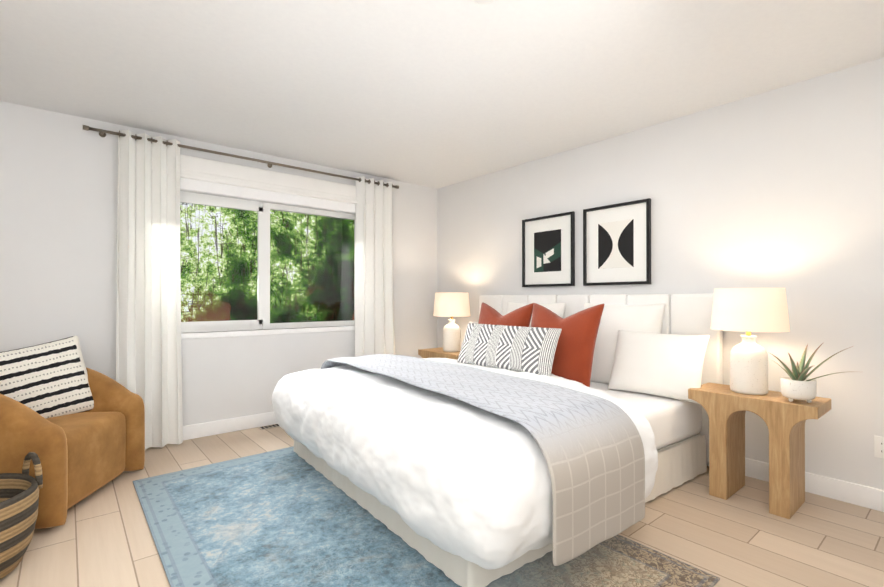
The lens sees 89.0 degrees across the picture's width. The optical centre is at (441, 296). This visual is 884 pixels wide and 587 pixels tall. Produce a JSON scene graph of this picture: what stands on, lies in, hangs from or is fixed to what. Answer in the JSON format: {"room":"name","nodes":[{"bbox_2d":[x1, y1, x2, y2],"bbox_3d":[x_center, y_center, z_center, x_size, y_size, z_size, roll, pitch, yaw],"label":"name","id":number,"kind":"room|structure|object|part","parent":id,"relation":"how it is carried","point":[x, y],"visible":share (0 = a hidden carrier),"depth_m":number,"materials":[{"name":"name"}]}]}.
{"room":"bedroom","nodes":[
{"label":"bedroom","id":0,"kind":"room"},
{"bbox_2d":[0,101,436,425],"bbox_3d":[-2.023,-0.059,3.779,5.000,2.440,0.150,0,0,-40],"label":"wall","id":1,"kind":"structure","parent":0,"point":[58,217],"depth_m":3.29,"materials":[{"name":"paint"}]},
{"bbox_2d":[183,412,277,440],"bbox_3d":[-1.971,1.103,3.711,5.000,0.115,0.014,0,0,-40],"label":"baseboard","id":2,"kind":"structure","parent":1,"relation":"attached to","point":[199,430],"depth_m":3.82,"materials":[{"name":"white paint"}]},
{"bbox_2d":[83,125,398,449],"bbox_3d":[-1.502,-0.035,4.013,2.670,2.365,0.155,0,0,-40],"label":"curtains","id":3,"kind":"object","parent":1,"relation":"attached to","point":[148,352],"visible":0.88,"depth_m":3.44,"materials":[{"name":"white fabric"}]},
{"bbox_3d":[-2.204,-0.038,3.401,0.430,2.365,0.116,0,0,-40],"label":"panel","id":4,"kind":"part","parent":3,"relation":"part of","materials":[{"name":"white fabric"}]},
{"bbox_3d":[-0.683,-0.032,4.676,0.520,2.365,0.110,0,0,-40],"label":"panel","id":5,"kind":"part","parent":3,"relation":"part of","materials":[{"name":"white fabric"}]},
{"bbox_2d":[180,191,354,332],"bbox_3d":[-1.625,-0.277,4.137,1.970,1.160,0.062,0,0,-40],"label":"window","id":6,"kind":"structure","parent":1,"relation":"in","point":[262,209],"depth_m":4.09,"materials":[{"name":"white plastic"}]},
{"bbox_2d":[180,178,354,212],"bbox_3d":[-1.552,-0.905,4.053,2.010,0.105,0.040,0,0,-40],"label":"window header","id":7,"kind":"object","parent":1,"relation":"attached to","point":[186,184],"visible":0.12,"depth_m":3.99,"materials":[{"name":"white paint"}]},
{"bbox_2d":[180,154,355,196],"bbox_3d":[-1.548,-1.042,4.050,1.990,0.170,0.050,0,0,-40],"label":"roll","id":8,"kind":"object","parent":1,"relation":"attached to","point":[201,165],"visible":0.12,"depth_m":3.98,"materials":[{"name":"fabric"}]},
{"bbox_2d":[151,165,356,200],"bbox_3d":[-1.545,-0.980,4.045,1.986,0.055,0.056,0,0,-40],"label":"fold","id":9,"kind":"object","parent":8,"relation":"attached to","point":[259,183],"visible":0.21,"depth_m":3.97,"materials":[{"name":"fabric"}]},
{"bbox_2d":[151,168,366,204],"bbox_3d":[-1.543,-0.959,4.042,1.982,0.033,0.060,0,0,-40],"label":"fold","id":10,"kind":"object","parent":8,"relation":"attached to","point":[213,180],"visible":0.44,"depth_m":3.97,"materials":[{"name":"fabric"}]},
{"bbox_2d":[181,325,354,338],"bbox_3d":[-1.585,0.325,4.087,1.970,0.045,0.087,0,0,-40],"label":"window sill","id":11,"kind":"structure","parent":1,"relation":"attached to","point":[191,335],"depth_m":4.02,"materials":[{"name":"white paint"}]},
{"bbox_2d":[707,458,883,511],"bbox_3d":[1.738,1.101,3.160,0.014,0.115,5.586,0,0,-40],"label":"baseboard","id":12,"kind":"structure","parent":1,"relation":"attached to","point":[852,493],"depth_m":2.56,"materials":[{"name":"white paint"}]},
{"bbox_2d":[0,427,883,586],"bbox_3d":[-0.180,1.201,1.567,5.300,0.100,5.900,0,0,-40],"label":"floor","id":13,"kind":"structure","parent":0,"point":[103,537],"depth_m":2.16,"materials":[{"name":"brown wood"}]},
{"bbox_2d":[0,452,42,578],"bbox_3d":[-1.969,0.926,1.806,0.545,0.450,0.524,0,0,-40],"label":"basket","id":14,"kind":"object","parent":13,"relation":"on","point":[19,498],"visible":1,"depth_m":1.86,"materials":[{"name":"black wicker"}]},
{"bbox_2d":[0,336,144,528],"bbox_3d":[-2.322,0.695,2.542,0.824,0.879,0.882,0,0,-7],"label":"armchair","id":15,"kind":"object","parent":13,"relation":"on","point":[72,421],"visible":0.94,"depth_m":2.61,"materials":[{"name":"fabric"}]},
{"bbox_2d":[0,336,93,418],"bbox_3d":[-2.419,0.527,2.703,0.624,0.587,0.239,0,0,-40],"label":"pillow","id":16,"kind":"object","parent":15,"relation":"on","point":[52,379],"depth_m":2.70,"materials":[{"name":"white fabric"}]},
{"bbox_3d":[-2.243,0.926,2.551,0.749,0.410,0.760,0,0,-40],"label":"seat","id":17,"kind":"part","parent":15,"relation":"part of","materials":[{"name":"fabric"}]},
{"bbox_2d":[258,424,279,429],"bbox_3d":[-1.499,1.159,4.012,0.250,0.006,0.095,0,0,-40],"label":"floor vent","id":18,"kind":"object","parent":13,"relation":"in","point":[268,426],"visible":0.58,"depth_m":3.98,"materials":[{"name":"silver metal"}]},
{"bbox_2d":[133,446,719,586],"bbox_3d":[-0.397,1.150,2.311,1.720,0.008,2.700,0,0,-40],"label":"rug","id":19,"kind":"object","parent":13,"relation":"on","point":[287,517],"visible":0.52,"depth_m":2.07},
{"bbox_2d":[418,347,459,359],"bbox_3d":[0.064,0.865,4.645,0.320,0.600,0.610,0,0,-40],"label":"nightstand","id":20,"kind":"object","parent":13,"relation":"on","point":[433,353],"visible":0.19,"depth_m":4.59,"materials":[{"name":"brown wood"}]},
{"bbox_2d":[433,292,469,351],"bbox_3d":[0.101,0.264,4.620,0.380,0.600,0.380,0,0,-40],"label":"lamp","id":21,"kind":"object","parent":20,"relation":"on","point":[451,304],"visible":1,"depth_m":4.51,"materials":[{"name":"white ceramic"}]},
{"bbox_3d":[0.101,0.084,4.621,0.380,0.240,0.380,0,0,-40],"label":"lamp shade","id":22,"kind":"part","parent":21,"relation":"part of","materials":[{"name":"fabric"}]},
{"bbox_2d":[272,294,722,586],"bbox_3d":[0.277,0.564,3.096,2.302,1.162,2.508,0,0,-40],"label":"bed","id":23,"kind":"object","parent":13,"relation":"on","point":[522,430],"visible":0.98,"depth_m":2.20,"materials":[{"name":"fabric"}]},
{"bbox_2d":[272,358,657,569],"bbox_3d":[0.068,0.780,2.922,1.760,0.545,2.453,0,0,-40],"label":"duvet","id":24,"kind":"object","parent":23,"relation":"on","point":[486,489],"depth_m":1.82,"materials":[{"name":"white fabric"}]},
{"bbox_2d":[321,354,644,565],"bbox_3d":[-0.091,0.722,2.788,0.769,0.536,2.512,0,0,-40],"label":"throw","id":25,"kind":"object","parent":23,"relation":"on","point":[585,451],"depth_m":1.90,"materials":[{"name":"grey fabric"}]},
{"bbox_3d":[1.124,0.554,3.818,0.075,1.135,2.238,0,0,-40],"label":"headboard","id":26,"kind":"part","parent":23,"relation":"part of","materials":[{"name":"fabric"}]},
{"bbox_3d":[0.315,0.783,3.146,2.117,0.250,2.098,0,0,-40],"label":"mattress","id":27,"kind":"part","parent":23,"relation":"part of","materials":[{"name":"white fabric"}]},
{"bbox_2d":[688,383,830,518],"bbox_3d":[1.796,0.856,2.571,0.320,0.600,0.610,0,0,-40],"label":"nightstand","id":28,"kind":"object","parent":13,"relation":"on","point":[726,408],"visible":0.96,"depth_m":2.47,"materials":[{"name":"brown wood"}]},
{"bbox_2d":[710,288,789,394],"bbox_3d":[1.776,0.255,2.606,0.380,0.600,0.380,0,0,-40],"label":"lamp","id":29,"kind":"object","parent":28,"relation":"on","point":[748,311],"visible":1,"depth_m":2.51,"materials":[{"name":"white ceramic"}]},
{"bbox_3d":[1.776,0.075,2.607,0.380,0.240,0.380,0,0,-40],"label":"lamp shade","id":30,"kind":"part","parent":29,"relation":"part of","materials":[{"name":"fabric"}]},
{"bbox_2d":[770,343,852,402],"bbox_3d":[1.923,0.399,2.323,0.514,0.310,0.383,0,0,-40],"label":"plant","id":31,"kind":"object","parent":28,"relation":"on","point":[797,384],"visible":1,"depth_m":2.33,"materials":[{"name":"green plant"}]},
{"bbox_3d":[1.876,0.494,2.369,0.150,0.119,0.150,0,0,-40],"label":"pot","id":32,"kind":"part","parent":31,"relation":"part of","materials":[{"name":"white ceramic"}]},
{"bbox_2d":[0,0,883,188],"bbox_3d":[-0.180,-1.339,1.578,5.300,0.100,5.900,0,0,-40],"label":"ceiling","id":33,"kind":"structure","parent":0,"point":[436,94],"depth_m":2.53,"materials":[{"name":"paint"}]},
{"bbox_2d":[472,0,492,3],"bbox_3d":[0.174,-1.271,1.887,0.124,0.032,0.124,0,0,-40],"label":"smoke detector","id":34,"kind":"object","parent":33,"relation":"attached to","point":[482,1],"visible":0.98,"depth_m":1.92,"materials":[{"name":"white plastic"}]},
{"bbox_2d":[437,57,883,489],"bbox_3d":[1.796,-0.061,3.223,0.150,2.440,5.900,0,0,-40],"label":"wall","id":35,"kind":"structure","parent":0,"point":[782,187],"depth_m":2.84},
{"bbox_2d":[522,211,574,286],"bbox_3d":[0.955,-0.407,4.085,0.030,0.640,0.560,0,0,-40],"label":"art","id":36,"kind":"object","parent":35,"relation":"attached to","point":[548,251],"visible":0.98,"depth_m":4.07,"materials":[{"name":"black"}]},
{"bbox_2d":[534,229,560,271],"bbox_3d":[0.956,-0.407,4.087,0.001,0.370,0.300,0,0,-40],"label":"print","id":37,"kind":"object","parent":36,"relation":"attached to","point":[547,242],"depth_m":4.08},
{"bbox_2d":[583,198,650,285],"bbox_3d":[1.378,-0.410,3.579,0.030,0.640,0.560,0,0,-40],"label":"art","id":38,"kind":"object","parent":35,"relation":"attached to","point":[616,244],"visible":0.94,"depth_m":3.56,"materials":[{"name":"black"}]},
{"bbox_2d":[598,219,633,268],"bbox_3d":[1.380,-0.410,3.580,0.001,0.370,0.300,0,0,-40],"label":"print","id":39,"kind":"object","parent":38,"relation":"attached to","point":[615,236],"depth_m":3.57,"materials":[{"name":"paper"}]},
{"bbox_2d":[874,435,883,457],"bbox_3d":[2.367,0.813,2.412,0.008,0.115,0.070,0,0,-40],"label":"electrical outlet","id":40,"kind":"object","parent":35,"relation":"attached to","point":[879,446],"visible":1,"depth_m":2.42,"materials":[{"name":"white plastic"}]},
{"label":"outside","id":41,"kind":"structure","parent":0,"visible":0},
{"bbox_2d":[180,202,353,322],"bbox_3d":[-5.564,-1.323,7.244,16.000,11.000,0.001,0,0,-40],"label":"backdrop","id":42,"kind":"structure","parent":41,"point":[193,269],"depth_m":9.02,"materials":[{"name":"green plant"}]}
]}

